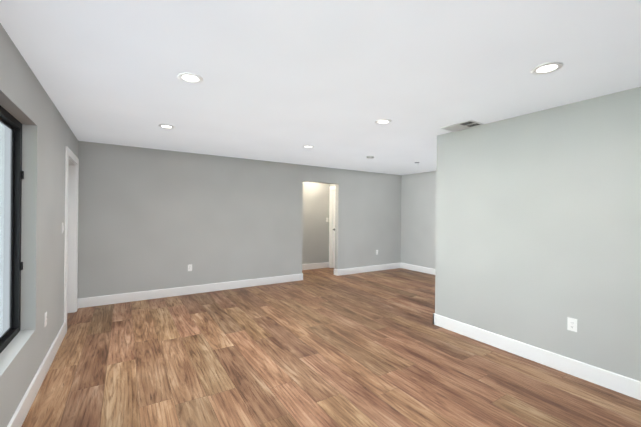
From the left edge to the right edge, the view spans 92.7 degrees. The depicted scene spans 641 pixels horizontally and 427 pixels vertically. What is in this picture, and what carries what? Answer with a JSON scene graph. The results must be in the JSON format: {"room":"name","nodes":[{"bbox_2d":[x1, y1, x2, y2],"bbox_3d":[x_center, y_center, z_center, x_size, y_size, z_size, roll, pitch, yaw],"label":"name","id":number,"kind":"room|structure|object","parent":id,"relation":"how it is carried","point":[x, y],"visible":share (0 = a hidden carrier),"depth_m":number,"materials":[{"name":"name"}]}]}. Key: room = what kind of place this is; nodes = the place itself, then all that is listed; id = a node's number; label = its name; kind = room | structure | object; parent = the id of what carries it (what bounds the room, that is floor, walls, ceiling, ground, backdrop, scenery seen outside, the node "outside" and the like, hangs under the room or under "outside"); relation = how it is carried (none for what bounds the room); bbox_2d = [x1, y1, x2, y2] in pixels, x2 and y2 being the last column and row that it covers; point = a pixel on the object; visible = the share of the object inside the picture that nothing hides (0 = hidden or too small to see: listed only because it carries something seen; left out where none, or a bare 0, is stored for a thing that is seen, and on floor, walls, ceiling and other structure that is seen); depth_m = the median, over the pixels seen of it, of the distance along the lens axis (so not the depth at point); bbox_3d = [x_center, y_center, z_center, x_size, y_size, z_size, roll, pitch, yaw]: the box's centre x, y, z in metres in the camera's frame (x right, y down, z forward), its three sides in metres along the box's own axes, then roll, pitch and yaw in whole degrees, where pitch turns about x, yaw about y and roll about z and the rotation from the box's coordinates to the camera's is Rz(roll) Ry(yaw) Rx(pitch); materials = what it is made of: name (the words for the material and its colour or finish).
{"room":"empty living room","nodes":[
{"label":"empty living room","id":0,"kind":"room"},
{"bbox_2d":[0,23,77,426],"bbox_3d":[-1.909,0.183,1.705,0.220,2.440,8.600,1,0,-33],"label":"wall","id":1,"kind":"structure","parent":0,"point":[48,135],"depth_m":2.38,"materials":[{"name":"grey paint"}]},
{"bbox_2d":[0,105,23,352],"bbox_3d":[-1.586,0.122,1.181,0.097,1.590,2.690,1,0,-33],"label":"window","id":2,"kind":"structure","parent":1,"relation":"in","point":[13,172],"depth_m":2.26,"materials":[{"name":"black metal"}]},
{"bbox_2d":[0,330,34,376],"bbox_3d":[-1.527,0.908,1.225,0.083,0.018,2.688,1,0,-33],"label":"window sill","id":3,"kind":"structure","parent":1,"relation":"attached to","point":[11,350],"depth_m":2.04,"materials":[{"name":"grey paint"}]},
{"bbox_2d":[7,299,77,426],"bbox_3d":[-1.558,1.337,1.358,0.016,0.140,7.380,1,0,-33],"label":"baseboard","id":4,"kind":"structure","parent":1,"relation":"attached to","point":[21,411],"depth_m":2.36,"materials":[{"name":"white wood"}]},
{"bbox_2d":[44,312,46,326],"bbox_3d":[-2.405,0.926,2.682,0.008,0.115,0.070,1,0,-33],"label":"electrical outlet","id":5,"kind":"object","parent":1,"relation":"attached to","point":[45,323],"visible":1,"depth_m":2.66,"materials":[{"name":"white plastic"}]},
{"bbox_2d":[64,146,78,332],"bbox_3d":[-3.293,0.304,3.883,0.238,2.160,1.020,1,0,-33],"label":"door frame","id":6,"kind":"structure","parent":1,"relation":"attached to","point":[71,235],"depth_m":4.25,"materials":[{"name":"white wood"}]},
{"bbox_2d":[77,141,400,298],"bbox_3d":[-0.739,0.187,6.324,6.730,2.440,0.120,1,0,-33],"label":"wall","id":7,"kind":"structure","parent":0,"point":[152,219],"depth_m":5.42,"materials":[{"name":"grey paint"}]},
{"bbox_2d":[78,262,400,307],"bbox_3d":[-0.751,1.337,6.326,6.730,0.140,0.152,1,0,-33],"label":"baseboard","id":8,"kind":"structure","parent":7,"relation":"attached to","point":[125,297],"depth_m":5.41,"materials":[{"name":"white wood"}]},
{"bbox_2d":[302,182,329,263],"bbox_3d":[-0.884,0.184,7.395,2.840,2.440,0.120,1,0,-33],"label":"wall","id":9,"kind":"structure","parent":0,"point":[315,242],"depth_m":7.81,"materials":[{"name":"grey paint"}]},
{"bbox_2d":[302,262,328,269],"bbox_3d":[-0.918,1.334,7.302,2.702,0.140,0.016,1,0,-33],"label":"baseboard","id":10,"kind":"structure","parent":9,"relation":"attached to","point":[315,266],"depth_m":7.79,"materials":[{"name":"white wood"}]},
{"bbox_2d":[0,0,640,174],"bbox_3d":[0.989,-1.050,3.549,7.070,0.080,8.600,1,0,-33],"label":"ceiling","id":11,"kind":"structure","parent":0,"point":[330,81],"depth_m":2.14,"materials":[{"name":"white paint"}]},
{"bbox_2d":[158,124,174,128],"bbox_3d":[-1.837,-1.038,3.652,0.180,0.011,0.180,1,0,-33],"label":"recessed light","id":12,"kind":"object","parent":11,"relation":"in","point":[165,126],"visible":1,"depth_m":3.64,"materials":[{"name":"white"}]},
{"bbox_2d":[177,72,202,82],"bbox_3d":[-0.986,-1.027,2.321,0.180,0.011,0.180,1,0,-33],"label":"recessed light","id":13,"kind":"object","parent":11,"relation":"in","point":[189,77],"visible":1,"depth_m":2.31,"materials":[{"name":"white plastic"}]},
{"bbox_2d":[375,119,391,123],"bbox_3d":[0.693,-1.012,3.372,0.180,0.011,0.180,1,0,-33],"label":"recessed light","id":14,"kind":"object","parent":11,"relation":"in","point":[384,121],"visible":1,"depth_m":3.36,"materials":[{"name":"white"}]},
{"bbox_2d":[440,120,483,131],"bbox_3d":[1.621,-1.000,3.514,0.267,0.012,0.380,1,0,-33],"label":"ceiling vent","id":15,"kind":"object","parent":11,"relation":"in","point":[462,126],"visible":1,"depth_m":3.50,"materials":[{"name":"white metal"}]},
{"bbox_2d":[531,62,562,74],"bbox_3d":[1.559,-1.000,2.110,0.180,0.011,0.180,1,0,-33],"label":"recessed light","id":16,"kind":"object","parent":11,"relation":"in","point":[546,68],"visible":1,"depth_m":2.10,"materials":[{"name":"white plastic"}]},
{"bbox_2d":[21,267,640,426],"bbox_3d":[0.963,1.455,3.553,7.070,0.050,8.600,1,0,-33],"label":"floor","id":17,"kind":"structure","parent":0,"point":[323,347],"depth_m":2.79,"materials":[{"name":"brown wood"}]},
{"bbox_2d":[401,171,436,268],"bbox_3d":[4.167,0.241,5.012,0.120,2.440,7.620,1,0,-33],"label":"wall","id":18,"kind":"structure","parent":0,"point":[418,219],"depth_m":7.59,"materials":[{"name":"grey paint"}]},
{"bbox_2d":[401,263,434,274],"bbox_3d":[4.097,1.390,4.977,0.016,0.140,7.380,1,0,-33],"label":"baseboard","id":19,"kind":"structure","parent":18,"relation":"attached to","point":[418,268],"depth_m":7.57,"materials":[{"name":"white wood"}]},
{"bbox_2d":[435,87,640,380],"bbox_3d":[2.687,0.230,2.204,0.120,2.440,4.245,1,0,-33],"label":"wall","id":20,"kind":"structure","parent":0,"point":[538,228],"depth_m":2.89,"materials":[{"name":"grey paint"}]},
{"bbox_2d":[433,313,640,399],"bbox_3d":[2.671,1.380,2.212,0.152,0.140,4.261,1,0,-33],"label":"baseboard","id":21,"kind":"structure","parent":20,"relation":"attached to","point":[627,386],"depth_m":2.88,"materials":[{"name":"white wood"}]},
{"bbox_2d":[567,317,576,331],"bbox_3d":[2.257,0.997,2.744,0.008,0.115,0.070,1,0,-33],"label":"outlet","id":22,"kind":"object","parent":20,"relation":"attached to","point":[571,324],"visible":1,"depth_m":2.74,"materials":[{"name":"white plastic"}]},
{"bbox_3d":[0.525,0.198,7.715,0.120,2.440,0.860,1,0,-33],"label":"wall","id":23,"kind":"structure","parent":0,"visible":0},
{"bbox_2d":[329,186,335,267],"bbox_3d":[0.503,0.355,7.731,0.138,2.125,0.808,1,0,-33],"label":"door frame","id":24,"kind":"structure","parent":23,"relation":"attached to","point":[330,215],"depth_m":7.97,"materials":[{"name":"white wood"}]},
{"bbox_2d":[333,190,335,267],"bbox_3d":[0.524,0.407,7.691,0.035,2.006,0.676,1,0,-33],"label":"door","id":25,"kind":"structure","parent":23,"relation":"in","point":[334,191],"depth_m":7.92,"materials":[{"name":"white wood"}]}
]}

